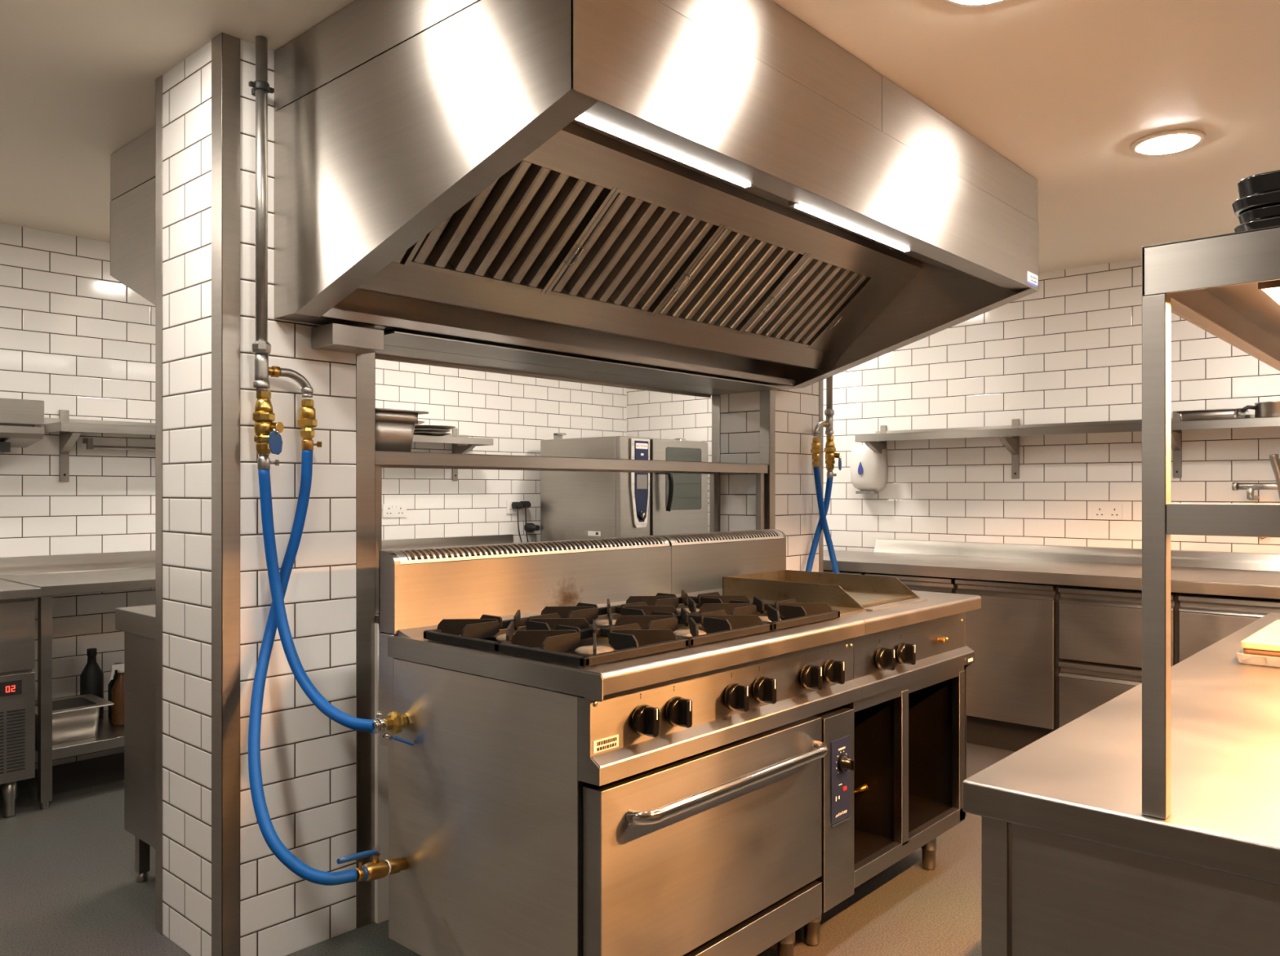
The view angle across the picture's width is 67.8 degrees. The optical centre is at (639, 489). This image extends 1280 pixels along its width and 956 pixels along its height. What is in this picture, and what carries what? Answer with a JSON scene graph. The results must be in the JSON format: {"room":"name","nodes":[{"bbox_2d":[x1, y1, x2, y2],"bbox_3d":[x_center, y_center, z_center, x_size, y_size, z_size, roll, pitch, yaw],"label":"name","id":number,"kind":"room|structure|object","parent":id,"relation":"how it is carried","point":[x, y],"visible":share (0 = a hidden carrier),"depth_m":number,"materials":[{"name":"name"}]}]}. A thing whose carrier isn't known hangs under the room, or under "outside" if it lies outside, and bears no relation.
{"room":"commercial kitchen","nodes":[
{"label":"commercial kitchen","id":0,"kind":"room"},
{"bbox_2d":[0,222,626,768],"bbox_3d":[-2.604,0.047,5.002,0.100,2.600,7.560,0,0,42],"label":"wall","id":1,"kind":"structure","parent":0,"point":[74,337],"depth_m":4.83,"materials":[{"name":"tile"}]},
{"bbox_2d":[0,398,44,453],"bbox_3d":[-3.110,-0.286,4.117,0.270,0.237,0.869,0,0,42],"label":"grill","id":2,"kind":"object","parent":1,"relation":"attached to","point":[21,420],"visible":1,"depth_m":4.29,"materials":[{"name":"metal"}]},
{"bbox_2d":[0,441,10,453],"bbox_3d":[-3.051,-0.191,4.220,0.200,0.045,0.400,0,0,42],"label":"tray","id":3,"kind":"object","parent":2,"relation":"on","point":[5,446],"depth_m":4.29,"materials":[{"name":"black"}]},
{"bbox_2d":[44,409,155,481],"bbox_3d":[-2.393,-0.213,4.973,0.248,0.354,1.200,0,0,42],"label":"wall shelf","id":4,"kind":"object","parent":1,"relation":"attached to","point":[63,424],"visible":0.49,"depth_m":4.66,"materials":[{"name":"metal"}]},
{"bbox_2d":[382,503,406,517],"bbox_3d":[-1.565,0.137,6.075,0.012,0.084,0.174,0,0,42],"label":"wall socket","id":5,"kind":"object","parent":1,"relation":"attached to","point":[388,510],"visible":1,"depth_m":6.07,"materials":[{"name":"white plastic"}]},
{"bbox_2d":[412,427,493,480],"bbox_3d":[-1.462,-0.235,5.987,0.278,0.354,1.153,0,0,42],"label":"wall shelf","id":6,"kind":"object","parent":1,"relation":"attached to","point":[454,438],"visible":0.47,"depth_m":6.22,"materials":[{"name":"metal"}]},
{"bbox_2d":[413,431,450,435],"bbox_3d":[-1.365,-0.347,6.066,0.320,0.018,0.320,0,0,42],"label":"dish","id":7,"kind":"object","parent":6,"relation":"on","point":[434,433],"visible":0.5,"depth_m":5.96,"materials":[{"name":"metal"}]},
{"bbox_2d":[413,428,451,432],"bbox_3d":[-1.365,-0.366,6.066,0.320,0.018,0.320,0,0,42],"label":"dish","id":8,"kind":"object","parent":7,"relation":"on","point":[415,429],"visible":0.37,"depth_m":5.95,"materials":[{"name":"metal"}]},
{"bbox_2d":[414,424,455,430],"bbox_3d":[-1.352,-0.388,6.081,0.350,0.024,0.350,0,0,42],"label":"dish","id":9,"kind":"object","parent":8,"relation":"on","point":[416,426],"visible":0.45,"depth_m":5.96,"materials":[{"name":"metal"}]},
{"bbox_2d":[417,420,425,424],"bbox_3d":[-1.466,-0.413,5.955,0.240,0.022,0.240,0,0,42],"label":"dish","id":10,"kind":"object","parent":9,"relation":"on","point":[420,422],"visible":0.18,"depth_m":5.93,"materials":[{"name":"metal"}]},
{"bbox_2d":[506,499,524,514],"bbox_3d":[-0.888,0.127,6.827,0.012,0.100,0.170,0,0,42],"label":"wall socket","id":11,"kind":"object","parent":1,"relation":"attached to","point":[509,510],"visible":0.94,"depth_m":6.80,"materials":[{"name":"white plastic"}]},
{"bbox_2d":[511,502,523,542],"bbox_3d":[-0.868,0.246,6.796,0.062,0.313,0.070,0,0,42],"label":"plug","id":12,"kind":"object","parent":1,"relation":"attached to","point":[517,505],"visible":0.98,"depth_m":6.79,"materials":[{"name":"black plastic"}]},
{"bbox_2d":[520,501,530,542],"bbox_3d":[-0.821,0.244,6.848,0.062,0.318,0.060,0,0,42],"label":"plug","id":13,"kind":"object","parent":1,"relation":"attached to","point":[526,504],"visible":0.94,"depth_m":6.84,"materials":[{"name":"black plastic"}]},
{"bbox_2d":[524,522,540,532],"bbox_3d":[-0.773,0.277,6.879,0.110,0.070,0.070,0,0,42],"label":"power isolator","id":14,"kind":"object","parent":1,"relation":"attached to","point":[531,527],"visible":1,"depth_m":6.86,"materials":[{"name":"black plastic"}]},
{"bbox_2d":[162,39,818,955],"bbox_3d":[-0.258,0.047,3.922,0.465,2.600,3.132,0,0,42],"label":"wall","id":15,"kind":"structure","parent":0,"point":[308,758],"depth_m":2.79,"materials":[{"name":"tile"}]},
{"bbox_2d":[155,75,162,934],"bbox_3d":[-1.446,0.047,2.916,0.048,2.600,0.053,0,0,42],"label":"trim","id":16,"kind":"structure","parent":15,"relation":"attached to","point":[158,82],"depth_m":2.90,"materials":[{"name":"metal"}]},
{"bbox_2d":[211,32,239,955],"bbox_3d":[-1.153,0.047,2.651,0.065,2.600,0.052,0,0,42],"label":"trim","id":17,"kind":"structure","parent":15,"relation":"attached to","point":[225,48],"depth_m":2.63,"materials":[{"name":"metal"}]},
{"bbox_2d":[248,35,313,397],"bbox_3d":[-1.020,-0.758,2.698,0.075,0.986,0.187,0,0,42],"label":"gas pipe","id":18,"kind":"object","parent":15,"relation":"attached to","point":[261,348],"visible":1,"depth_m":2.63,"materials":[{"name":"silver metal"}]},
{"bbox_2d":[252,390,284,469],"bbox_3d":[-1.032,-0.165,2.645,0.091,0.220,0.073,0,0,42],"label":"gas valve","id":19,"kind":"object","parent":18,"relation":"attached to","point":[268,437],"visible":1,"depth_m":2.63,"materials":[{"name":"gold metal"}]},
{"bbox_2d":[248,449,357,885],"bbox_3d":[-0.915,0.428,2.502,0.210,1.085,0.502,0,0,-31],"label":"gas hose","id":20,"kind":"object","parent":15,"relation":"attached to","point":[268,833],"visible":0.94,"depth_m":2.52,"materials":[{"name":"blue rubber"}]},
{"bbox_2d":[297,399,321,450],"bbox_3d":[-0.953,-0.186,2.751,0.065,0.146,0.051,0,0,-26],"label":"valve","id":21,"kind":"object","parent":20,"relation":"on","point":[307,421],"visible":1,"depth_m":2.73,"materials":[{"name":"gold metal"}]},
{"bbox_2d":[257,469,373,732],"bbox_3d":[-0.864,0.280,2.542,0.454,0.676,0.053,0,0,34],"label":"gas hose","id":22,"kind":"object","parent":15,"relation":"attached to","point":[348,721],"visible":0.99,"depth_m":2.63,"materials":[{"name":"blue rubber"}]},
{"bbox_2d":[311,323,383,354],"bbox_3d":[-0.868,-0.446,2.831,0.120,0.062,0.170,0,0,42],"label":"box","id":23,"kind":"object","parent":15,"relation":"attached to","point":[337,337],"visible":1,"depth_m":2.79,"materials":[{"name":"metal"}]},
{"bbox_2d":[355,351,375,928],"bbox_3d":[-0.866,0.047,2.961,0.053,2.600,0.066,0,0,42],"label":"trim","id":24,"kind":"structure","parent":15,"relation":"attached to","point":[365,363],"depth_m":2.94,"materials":[{"name":"metal"}]},
{"bbox_2d":[375,613,378,623],"bbox_3d":[-0.224,0.405,3.885,0.375,0.025,2.168,0,0,42],"label":"trim","id":25,"kind":"structure","parent":15,"relation":"on","point":[376,615],"depth_m":2.96,"materials":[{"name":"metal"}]},
{"bbox_2d":[375,450,767,613],"bbox_3d":[-0.229,0.135,3.884,0.328,0.512,2.157,0,0,42],"label":"shelf","id":26,"kind":"object","parent":25,"relation":"on","point":[384,459],"visible":0.56,"depth_m":3.62,"materials":[{"name":"metal"}]},
{"bbox_2d":[375,408,428,451],"bbox_3d":[-0.862,-0.190,3.173,0.247,0.136,0.232,0,0,42],"label":"pan","id":27,"kind":"object","parent":26,"relation":"on","point":[394,428],"visible":0.5,"depth_m":3.10,"materials":[{"name":"metal"}]},
{"bbox_2d":[375,331,787,397],"bbox_3d":[-0.199,-0.488,3.859,0.475,0.050,2.165,0,0,42],"label":"shelf","id":28,"kind":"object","parent":15,"relation":"attached to","point":[402,347],"depth_m":3.67,"materials":[{"name":"metal"}]},
{"bbox_2d":[711,394,719,531],"bbox_3d":[0.400,0.432,4.816,0.053,1.830,0.053,0,0,42],"label":"trim","id":29,"kind":"structure","parent":15,"relation":"attached to","point":[715,398],"depth_m":4.79,"materials":[{"name":"metal"}]},
{"bbox_2d":[760,390,775,528],"bbox_3d":[0.618,0.432,4.617,0.058,1.830,0.048,0,0,42],"label":"trim","id":30,"kind":"structure","parent":15,"relation":"attached to","point":[767,398],"depth_m":4.60,"materials":[{"name":"metal"}]},
{"bbox_2d":[804,478,832,571],"bbox_3d":[0.701,0.450,4.466,0.076,1.023,0.992,0,0,31],"label":"gas hose","id":31,"kind":"object","parent":15,"relation":"attached to","point":[829,481],"visible":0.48,"depth_m":4.79,"materials":[{"name":"blue rubber"}]},
{"bbox_2d":[818,379,822,572],"bbox_3d":[0.919,0.047,4.948,0.053,2.600,0.039,0,0,42],"label":"trim","id":32,"kind":"structure","parent":15,"relation":"attached to","point":[820,383],"depth_m":4.93,"materials":[{"name":"metal"}]},
{"bbox_2d":[813,375,834,436],"bbox_3d":[0.931,-0.758,4.821,0.090,0.986,0.168,0,0,19],"label":"gas pipe","id":33,"kind":"object","parent":15,"relation":"attached to","point":[828,411],"visible":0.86,"depth_m":4.85,"materials":[{"name":"silver metal"}]},
{"bbox_2d":[823,435,841,478],"bbox_3d":[0.985,-0.165,4.860,0.091,0.220,0.073,0,0,42],"label":"gas valve","id":34,"kind":"object","parent":33,"relation":"attached to","point":[829,449],"visible":1,"depth_m":4.85,"materials":[{"name":"gold metal"}]},
{"bbox_2d":[813,466,839,573],"bbox_3d":[0.754,0.344,4.396,0.157,0.924,0.927,0,0,28],"label":"gas hose","id":35,"kind":"object","parent":15,"relation":"attached to","point":[816,469],"visible":0.5,"depth_m":4.78,"materials":[{"name":"blue rubber"}]},
{"bbox_2d":[810,437,821,466],"bbox_3d":[0.879,-0.186,4.759,0.051,0.146,0.065,0,0,19],"label":"valve","id":36,"kind":"object","parent":35,"relation":"on","point":[815,450],"visible":1,"depth_m":4.75,"materials":[{"name":"gold metal"}]},
{"bbox_2d":[0,742,1015,955],"bbox_3d":[0.345,1.397,2.352,8.030,0.100,7.560,0,0,42],"label":"floor","id":37,"kind":"structure","parent":0,"point":[68,886],"depth_m":3.17,"materials":[{"name":"concrete"}]},
{"bbox_2d":[0,579,40,817],"bbox_3d":[-3.067,0.877,3.799,0.720,0.940,0.992,0,0,42],"label":"fridge","id":38,"kind":"object","parent":37,"relation":"on","point":[17,607],"visible":1,"depth_m":3.90,"materials":[{"name":"metal"}]},
{"bbox_2d":[115,604,155,882],"bbox_3d":[-1.308,0.871,3.486,0.495,0.952,0.963,0,0,42],"label":"base cabinet","id":39,"kind":"object","parent":37,"relation":"on","point":[137,623],"visible":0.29,"depth_m":3.18,"materials":[{"name":"metal"}]},
{"bbox_2d":[115,604,155,639],"bbox_3d":[-1.308,0.440,3.486,0.495,0.090,0.963,0,0,42],"label":"countertop","id":40,"kind":"structure","parent":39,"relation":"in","point":[138,623],"depth_m":3.19,"materials":[{"name":"metal"}]},
{"bbox_2d":[0,533,513,808],"bbox_3d":[-1.773,0.834,5.323,0.703,1.027,3.350,0,0,42],"label":"work table","id":41,"kind":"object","parent":37,"relation":"on","point":[132,570],"depth_m":4.30,"materials":[{"name":"metal"}]},
{"bbox_2d":[35,693,114,744],"bbox_3d":[-2.560,1.029,4.250,0.310,0.145,0.300,0,0,42],"label":"pan","id":42,"kind":"object","parent":41,"relation":"on","point":[75,717],"visible":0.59,"depth_m":4.19,"materials":[{"name":"metal"}]},
{"bbox_2d":[80,648,103,717],"bbox_3d":[-2.650,0.936,4.606,0.099,0.330,0.099,0,0,42],"label":"bottle","id":43,"kind":"object","parent":41,"relation":"on","point":[91,677],"visible":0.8,"depth_m":4.58,"materials":[{"name":"black"}]},
{"bbox_2d":[107,662,122,719],"bbox_3d":[-2.519,0.971,4.603,0.089,0.260,0.089,0,0,42],"label":"bottle","id":44,"kind":"object","parent":41,"relation":"on","point":[112,682],"visible":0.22,"depth_m":4.57,"materials":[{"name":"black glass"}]},
{"bbox_2d":[109,662,124,725],"bbox_3d":[-2.434,0.960,4.473,0.084,0.282,0.084,0,0,-7],"label":"bottle","id":45,"kind":"object","parent":41,"relation":"on","point":[117,689],"visible":0.71,"depth_m":4.44,"materials":[{"name":"brown plastic"}]},
{"bbox_2d":[378,528,981,955],"bbox_3d":[0.285,0.756,3.001,0.883,1.183,1.978,0,0,42],"label":"range","id":46,"kind":"object","parent":37,"relation":"on","point":[700,800],"visible":0.84,"depth_m":2.43,"materials":[{"name":"metal"}]},
{"bbox_2d":[337,845,408,881],"bbox_3d":[-0.675,0.943,2.398,0.044,0.096,0.213,0,0,35],"label":"tap","id":47,"kind":"object","parent":46,"relation":"attached to","point":[376,869],"visible":0.97,"depth_m":2.39,"materials":[{"name":"gold metal"}]},
{"bbox_2d":[371,711,413,746],"bbox_3d":[-0.637,0.610,2.441,0.087,0.094,0.093,0,0,42],"label":"tap","id":48,"kind":"object","parent":46,"relation":"attached to","point":[395,722],"visible":1,"depth_m":2.44,"materials":[{"name":"gold metal"}]},
{"bbox_2d":[423,609,688,667],"bbox_3d":[-0.218,0.360,2.377,0.588,0.048,0.357,0,0,42],"label":"grate","id":49,"kind":"object","parent":46,"relation":"on","point":[555,635],"visible":1,"depth_m":2.28,"materials":[{"name":"metal"}]},
{"bbox_2d":[596,737,617,751],"bbox_3d":[-0.072,0.551,2.063,0.001,0.019,0.062,0,0,42],"label":"print","id":50,"kind":"object","parent":46,"relation":"on","point":[603,744],"depth_m":2.06,"materials":[{"name":"black"}]},
{"bbox_2d":[387,603,865,702],"bbox_3d":[-0.001,0.417,2.681,0.795,0.060,1.120,0,0,42],"label":"cooktop","id":51,"kind":"object","parent":46,"relation":"in","point":[615,681],"depth_m":2.31,"materials":[{"name":"metal"}]},
{"bbox_2d":[540,599,772,647],"bbox_3d":[0.021,0.360,2.644,0.588,0.048,0.357,0,0,42],"label":"grate","id":52,"kind":"object","parent":46,"relation":"on","point":[722,626],"visible":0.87,"depth_m":2.55,"materials":[{"name":"metal"}]},
{"bbox_2d":[555,691,828,955],"bbox_3d":[0.005,0.889,2.652,0.833,0.516,1.068,0,0,42],"label":"oven","id":53,"kind":"object","parent":46,"relation":"in","point":[715,849],"depth_m":2.26,"materials":[{"name":"silver metal"}]},
{"bbox_2d":[617,589,839,631],"bbox_3d":[0.262,0.360,2.911,0.588,0.048,0.357,0,0,42],"label":"grate","id":54,"kind":"object","parent":46,"relation":"on","point":[796,614],"visible":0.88,"depth_m":2.82,"materials":[{"name":"metal"}]},
{"bbox_2d":[722,569,927,611],"bbox_3d":[0.649,0.350,3.363,0.590,0.074,0.400,0,0,42],"label":"griddle","id":55,"kind":"object","parent":46,"relation":"on","point":[869,593],"visible":0.88,"depth_m":3.34,"materials":[{"name":"metal"}]},
{"bbox_2d":[835,746,847,817],"bbox_3d":[0.584,0.845,2.757,0.001,0.195,0.068,0,0,42],"label":"print","id":56,"kind":"object","parent":46,"relation":"on","point":[841,751],"depth_m":2.75,"materials":[{"name":"white"}]},
{"bbox_2d":[822,569,1279,751],"bbox_3d":[2.369,0.907,4.881,4.700,0.880,0.772,0,0,42],"label":"base cabinet","id":57,"kind":"object","parent":37,"relation":"on","point":[1046,656],"visible":0.37,"depth_m":4.69,"materials":[{"name":"silver metal"}]},
{"bbox_2d":[822,538,1279,599],"bbox_3d":[2.375,0.393,4.888,4.800,0.141,0.867,0,0,42],"label":"countertop","id":58,"kind":"structure","parent":57,"relation":"on","point":[1251,575],"depth_m":5.01,"materials":[{"name":"metal"}]},
{"bbox_2d":[962,613,1279,955],"bbox_3d":[1.822,0.897,2.074,1.162,0.900,2.680,0,0,42],"label":"countertop","id":59,"kind":"structure","parent":37,"relation":"on","point":[1073,864],"depth_m":1.41,"materials":[{"name":"metal"}]},
{"bbox_2d":[1142,225,1279,818],"bbox_3d":[1.646,0.057,2.058,0.422,0.780,2.395,0,0,42],"label":"gantry","id":60,"kind":"object","parent":59,"relation":"on","point":[1227,286],"visible":1,"depth_m":1.30,"materials":[{"name":"metal"}]},
{"bbox_2d":[1142,225,1279,371],"bbox_3d":[1.646,-0.299,2.058,0.422,0.068,2.395,0,0,42],"label":"shelf","id":61,"kind":"object","parent":60,"relation":"attached to","point":[1227,286],"depth_m":1.30,"materials":[{"name":"metal"}]},
{"bbox_2d":[1234,216,1279,232],"bbox_3d":[1.026,-0.342,1.263,0.361,0.016,0.349,0,0,42],"label":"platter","id":62,"kind":"object","parent":60,"relation":"on","point":[1272,221],"visible":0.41,"depth_m":1.23,"materials":[{"name":"black plastic"}]},
{"bbox_2d":[1238,204,1279,224],"bbox_3d":[1.030,-0.358,1.264,0.357,0.016,0.349,0,0,42],"label":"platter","id":63,"kind":"object","parent":62,"relation":"on","point":[1273,211],"visible":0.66,"depth_m":1.24,"materials":[{"name":"black plastic"}]},
{"bbox_2d":[1231,189,1279,217],"bbox_3d":[1.024,-0.375,1.262,0.363,0.016,0.349,0,0,42],"label":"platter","id":64,"kind":"object","parent":63,"relation":"on","point":[1243,204],"visible":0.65,"depth_m":1.23,"materials":[{"name":"black plastic"}]},
{"bbox_2d":[1236,169,1279,198],"bbox_3d":[1.029,-0.397,1.264,0.358,0.026,0.349,0,0,42],"label":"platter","id":65,"kind":"object","parent":64,"relation":"on","point":[1268,181],"visible":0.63,"depth_m":1.24,"materials":[{"name":"black plastic"}]},
{"bbox_2d":[1257,280,1279,307],"bbox_3d":[1.023,-0.296,1.393,0.140,0.050,0.400,0,0,42],"label":"heat lamp","id":66,"kind":"object","parent":60,"relation":"attached to","point":[1271,289],"depth_m":1.32,"materials":[{"name":"white"}]},
{"bbox_2d":[1235,648,1279,667],"bbox_3d":[1.839,0.434,2.555,0.319,0.024,0.579,0,0,42],"label":"plastic tub","id":67,"kind":"object","parent":59,"relation":"on","point":[1244,658],"visible":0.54,"depth_m":2.42,"materials":[{"name":"white plastic"}]},
{"bbox_2d":[1243,648,1279,656],"bbox_3d":[1.841,0.415,2.554,0.295,0.012,0.540,0,0,42],"label":"chopping board","id":68,"kind":"object","parent":67,"relation":"on","point":[1256,651],"visible":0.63,"depth_m":2.42,"materials":[{"name":"brown"}]},
{"bbox_2d":[1240,620,1279,651],"bbox_3d":[1.843,0.400,2.556,0.305,0.016,0.555,0,0,42],"label":"chopping board","id":69,"kind":"object","parent":68,"relation":"on","point":[1268,638],"visible":1,"depth_m":2.48,"materials":[{"name":"yellow plastic"}]},
{"bbox_3d":[-0.115,0.868,6.956,0.770,0.958,0.955,0,0,42],"label":"stand","id":70,"kind":"object","parent":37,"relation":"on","visible":0},
{"bbox_2d":[540,432,709,541],"bbox_3d":[-0.072,-0.008,6.921,0.882,0.790,0.963,0,0,42],"label":"oven","id":71,"kind":"object","parent":70,"relation":"on","point":[575,504],"visible":0.91,"depth_m":6.61,"materials":[{"name":"metal"}]},
{"bbox_2d":[0,0,1279,273],"bbox_3d":[0.345,-1.303,2.352,8.030,0.100,7.560,0,0,42],"label":"ceiling","id":72,"kind":"structure","parent":0,"point":[1063,91],"depth_m":2.96,"materials":[{"name":"paint"}]},
{"bbox_2d":[110,127,155,304],"bbox_3d":[-0.775,-0.870,4.237,0.904,0.762,2.613,0,0,42],"label":"extractor hood","id":73,"kind":"object","parent":72,"relation":"hanging from","point":[132,166],"visible":0.16,"depth_m":3.41,"materials":[{"name":"metal"}]},
{"bbox_2d":[274,0,1038,389],"bbox_3d":[0.283,-0.870,3.286,1.226,0.762,2.613,0,0,42],"label":"extractor hood","id":74,"kind":"object","parent":72,"relation":"hanging from","point":[747,95],"visible":0.96,"depth_m":2.58,"materials":[{"name":"metal"}]},
{"bbox_2d":[401,156,617,293],"bbox_3d":[-0.375,-0.781,2.764,0.351,0.307,0.528,0,0,42],"label":"filter","id":75,"kind":"object","parent":74,"relation":"attached to","point":[566,204],"visible":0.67,"depth_m":2.78,"materials":[{"name":"metal"}]},
{"bbox_2d":[544,187,724,315],"bbox_3d":[-0.021,-0.781,3.158,0.351,0.307,0.528,0,0,42],"label":"filter","id":76,"kind":"object","parent":74,"relation":"attached to","point":[637,250],"visible":0.91,"depth_m":3.15,"materials":[{"name":"metal"}]},
{"bbox_2d":[653,224,808,333],"bbox_3d":[0.333,-0.781,3.552,0.351,0.307,0.528,0,0,42],"label":"filter","id":77,"kind":"object","parent":74,"relation":"attached to","point":[739,271],"visible":0.89,"depth_m":3.54,"materials":[{"name":"metal"}]},
{"bbox_2d":[739,253,875,348],"bbox_3d":[0.687,-0.781,3.946,0.351,0.307,0.528,0,0,42],"label":"filter","id":78,"kind":"object","parent":74,"relation":"attached to","point":[819,290],"visible":0.85,"depth_m":3.94,"materials":[{"name":"metal"}]},
{"bbox_2d":[1030,274,1037,284],"bbox_3d":[1.573,-0.840,3.806,0.001,0.026,0.073,0,0,42],"label":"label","id":79,"kind":"object","parent":74,"relation":"on","point":[1033,277],"depth_m":3.81,"materials":[{"name":"white paper"}]},
{"bbox_2d":[942,0,1008,7],"bbox_3d":[0.852,-1.245,2.340,0.240,0.014,0.240,0,0,42],"label":"recessed light","id":80,"kind":"object","parent":72,"relation":"in","point":[962,3],"visible":1,"depth_m":2.43,"materials":[{"name":"beige"}]},
{"bbox_2d":[1129,128,1205,155],"bbox_3d":[1.899,-1.245,3.430,0.240,0.014,0.240,0,0,42],"label":"recessed light","id":81,"kind":"object","parent":72,"relation":"in","point":[1166,142],"visible":1,"depth_m":3.40,"materials":[{"name":"beige"}]},
{"bbox_2d":[626,257,1279,554],"bbox_3d":[2.838,0.047,5.126,7.830,2.600,0.100,0,0,42],"label":"wall","id":82,"kind":"structure","parent":0,"point":[1068,350],"depth_m":5.53,"materials":[{"name":"tile"}]},
{"bbox_2d":[849,444,888,493],"bbox_3d":[1.477,-0.131,6.200,0.236,0.320,0.116,0,0,42],"label":"dispenser","id":83,"kind":"object","parent":82,"relation":"attached to","point":[868,468],"visible":0.97,"depth_m":6.15,"materials":[{"name":"white plastic"}]},
{"bbox_2d":[854,410,1279,478],"bbox_3d":[2.495,-0.239,5.178,2.810,0.352,0.278,0,0,42],"label":"wall shelf","id":84,"kind":"object","parent":82,"relation":"attached to","point":[1015,429],"visible":0.9,"depth_m":5.31,"materials":[{"name":"metal"}]},
{"bbox_2d":[1175,408,1248,421],"bbox_3d":[2.892,-0.370,4.816,0.285,0.052,0.230,0,0,42],"label":"tray","id":85,"kind":"object","parent":84,"relation":"on","point":[1228,413],"visible":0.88,"depth_m":4.74,"materials":[{"name":"metal"}]},
{"bbox_2d":[1240,400,1279,417],"bbox_3d":[3.071,-0.383,4.635,0.235,0.077,0.188,0,0,42],"label":"saucepan","id":86,"kind":"object","parent":84,"relation":"on","point":[1263,409],"visible":0.8,"depth_m":4.58,"materials":[{"name":"metal"}]},
{"bbox_2d":[1092,504,1122,519],"bbox_3d":[2.587,0.127,5.276,0.155,0.083,0.012,0,0,42],"label":"wall socket","id":87,"kind":"object","parent":82,"relation":"attached to","point":[1107,512],"visible":1,"depth_m":5.27,"materials":[{"name":"white plastic"}]},
{"bbox_2d":[1231,453,1279,500],"bbox_3d":[3.098,-0.059,4.686,0.295,0.226,0.202,0,0,42],"label":"tap","id":88,"kind":"object","parent":82,"relation":"attached to","point":[1250,487],"visible":1,"depth_m":4.64,"materials":[{"name":"silver metal"}]},
{"bbox_3d":[0.531,1.061,3.159,0.261,0.060,0.339,0,0,42],"label":"frying pan","id":89,"kind":"object","parent":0,"visible":0},
{"bbox_2d":[853,783,868,793],"bbox_3d":[0.551,1.006,3.087,0.337,0.086,0.240,0,0,24],"label":"valve","id":90,"kind":"object","parent":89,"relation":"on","point":[864,787],"visible":0.15,"depth_m":3.11,"materials":[{"name":"metal"}]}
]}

